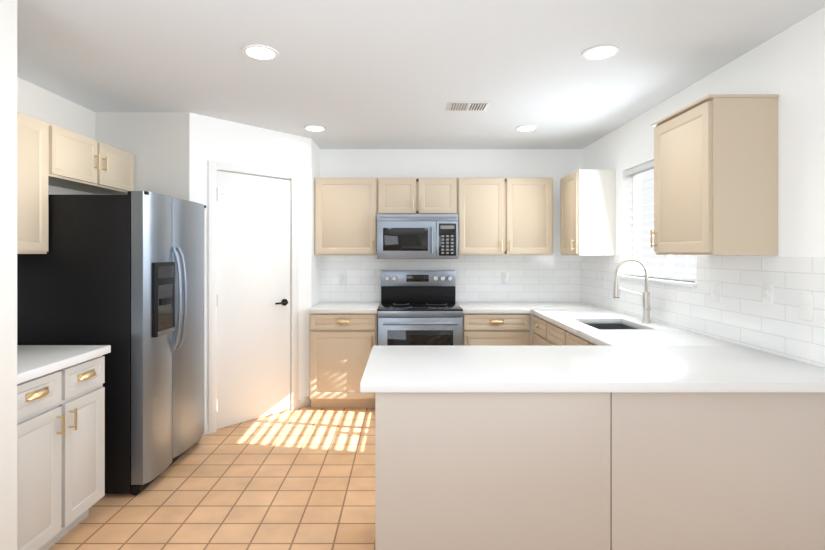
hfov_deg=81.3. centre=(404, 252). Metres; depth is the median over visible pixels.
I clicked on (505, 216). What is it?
upper cabinet
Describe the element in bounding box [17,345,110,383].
countertop
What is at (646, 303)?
faucet
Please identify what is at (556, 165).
wall
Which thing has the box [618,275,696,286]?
window sill
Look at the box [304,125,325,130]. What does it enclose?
recessed light
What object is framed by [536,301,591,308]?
countertop
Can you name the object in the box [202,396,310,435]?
baseboard
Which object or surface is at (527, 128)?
recessed light
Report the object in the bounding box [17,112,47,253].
upper cabinet
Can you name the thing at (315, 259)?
wall
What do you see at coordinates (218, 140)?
wall
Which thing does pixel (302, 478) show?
floor
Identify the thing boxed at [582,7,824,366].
wall
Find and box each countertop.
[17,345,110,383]
[309,301,380,313]
[360,341,699,391]
[455,301,531,313]
[524,301,824,391]
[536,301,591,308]
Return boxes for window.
[632,169,694,281]
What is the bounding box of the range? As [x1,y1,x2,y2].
[378,270,462,345]
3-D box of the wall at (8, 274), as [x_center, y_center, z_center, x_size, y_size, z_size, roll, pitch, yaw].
[-1.917,0.170,1.840,0.787,2.440,0.130,0,0,0]
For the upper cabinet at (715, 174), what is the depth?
2.30 m
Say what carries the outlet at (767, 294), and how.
attached to the backsplash at (738, 313)
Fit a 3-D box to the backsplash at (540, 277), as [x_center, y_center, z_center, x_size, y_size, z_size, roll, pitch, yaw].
[0.462,0.254,4.856,2.640,0.471,0.008,0,0,0]
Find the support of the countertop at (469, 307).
on the base cabinet at (495, 329)
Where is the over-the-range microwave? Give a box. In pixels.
[377,214,457,258]
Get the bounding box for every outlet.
[339,274,345,284]
[502,272,508,283]
[711,280,719,300]
[762,283,773,306]
[799,293,812,320]
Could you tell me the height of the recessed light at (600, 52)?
0.007 m
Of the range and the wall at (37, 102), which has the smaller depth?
the wall at (37, 102)
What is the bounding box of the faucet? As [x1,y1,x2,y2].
[613,258,650,322]
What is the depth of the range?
4.18 m
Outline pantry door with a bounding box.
[217,171,289,428]
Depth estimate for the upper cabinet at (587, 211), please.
4.08 m
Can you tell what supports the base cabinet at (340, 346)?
on the floor
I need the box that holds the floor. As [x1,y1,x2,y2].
[48,405,374,549]
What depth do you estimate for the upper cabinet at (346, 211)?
4.51 m
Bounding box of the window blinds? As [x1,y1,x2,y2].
[625,160,694,280]
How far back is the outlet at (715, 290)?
2.75 m
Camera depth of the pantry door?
3.97 m
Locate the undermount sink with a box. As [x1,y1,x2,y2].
[587,324,635,328]
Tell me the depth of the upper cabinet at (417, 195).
4.51 m
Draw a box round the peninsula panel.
[375,392,824,549]
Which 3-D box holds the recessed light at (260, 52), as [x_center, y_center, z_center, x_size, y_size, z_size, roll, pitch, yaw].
[-0.755,-1.046,2.510,0.184,0.007,0.184,0,0,0]
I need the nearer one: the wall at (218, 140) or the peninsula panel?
the peninsula panel
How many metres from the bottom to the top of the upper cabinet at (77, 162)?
0.300 m
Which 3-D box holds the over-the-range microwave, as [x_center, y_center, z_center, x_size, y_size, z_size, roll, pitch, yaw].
[0.117,-0.151,4.618,0.750,0.413,0.464,0,0,0]
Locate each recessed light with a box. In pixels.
[242,45,278,59]
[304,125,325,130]
[515,125,537,130]
[581,45,618,59]
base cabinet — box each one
[17,355,104,549]
[309,313,377,407]
[462,314,529,345]
[529,315,548,345]
[547,322,590,345]
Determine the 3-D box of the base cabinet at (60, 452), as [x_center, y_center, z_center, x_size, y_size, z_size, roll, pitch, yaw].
[-1.926,0.960,2.221,0.762,0.860,0.637,0,0,0]
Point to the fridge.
(123, 276)
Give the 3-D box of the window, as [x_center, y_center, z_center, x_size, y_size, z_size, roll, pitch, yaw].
[1.900,-0.245,3.460,0.060,0.868,0.998,0,0,0]
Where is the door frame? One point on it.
(214, 167)
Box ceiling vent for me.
[446,102,490,110]
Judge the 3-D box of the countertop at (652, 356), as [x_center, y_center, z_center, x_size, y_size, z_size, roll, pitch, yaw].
[1.438,0.510,3.338,0.697,0.040,3.037,0,0,0]
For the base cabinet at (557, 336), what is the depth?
3.41 m
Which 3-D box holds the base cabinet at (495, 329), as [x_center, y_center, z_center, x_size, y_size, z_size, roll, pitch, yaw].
[0.805,0.960,4.516,0.599,0.860,0.682,0,0,0]
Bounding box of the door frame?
[208,160,297,433]
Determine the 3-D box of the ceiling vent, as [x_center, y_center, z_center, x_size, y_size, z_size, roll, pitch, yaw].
[0.450,-1.043,3.430,0.300,0.013,0.200,0,0,0]
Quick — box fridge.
[17,191,205,494]
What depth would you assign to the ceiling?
2.62 m
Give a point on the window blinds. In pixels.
(645, 167)
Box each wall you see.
[0,0,16,549]
[17,77,94,194]
[95,112,189,200]
[190,113,310,422]
[311,139,319,307]
[320,149,581,345]
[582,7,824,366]
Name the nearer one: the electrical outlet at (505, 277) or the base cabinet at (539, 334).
the base cabinet at (539, 334)
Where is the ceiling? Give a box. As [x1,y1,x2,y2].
[17,0,824,148]
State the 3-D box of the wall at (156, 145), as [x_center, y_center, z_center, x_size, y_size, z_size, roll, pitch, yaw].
[-1.960,0.170,3.640,0.700,2.440,0.120,0,0,0]
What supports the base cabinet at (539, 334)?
on the floor
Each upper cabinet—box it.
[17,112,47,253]
[47,123,133,193]
[315,178,377,254]
[378,178,456,213]
[457,178,552,254]
[560,169,614,254]
[650,94,778,254]
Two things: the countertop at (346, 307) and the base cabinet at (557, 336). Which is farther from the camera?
the countertop at (346, 307)
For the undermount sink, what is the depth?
3.61 m
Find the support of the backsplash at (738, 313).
in the wall at (787, 65)
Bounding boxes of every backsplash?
[320,255,580,300]
[581,255,824,367]

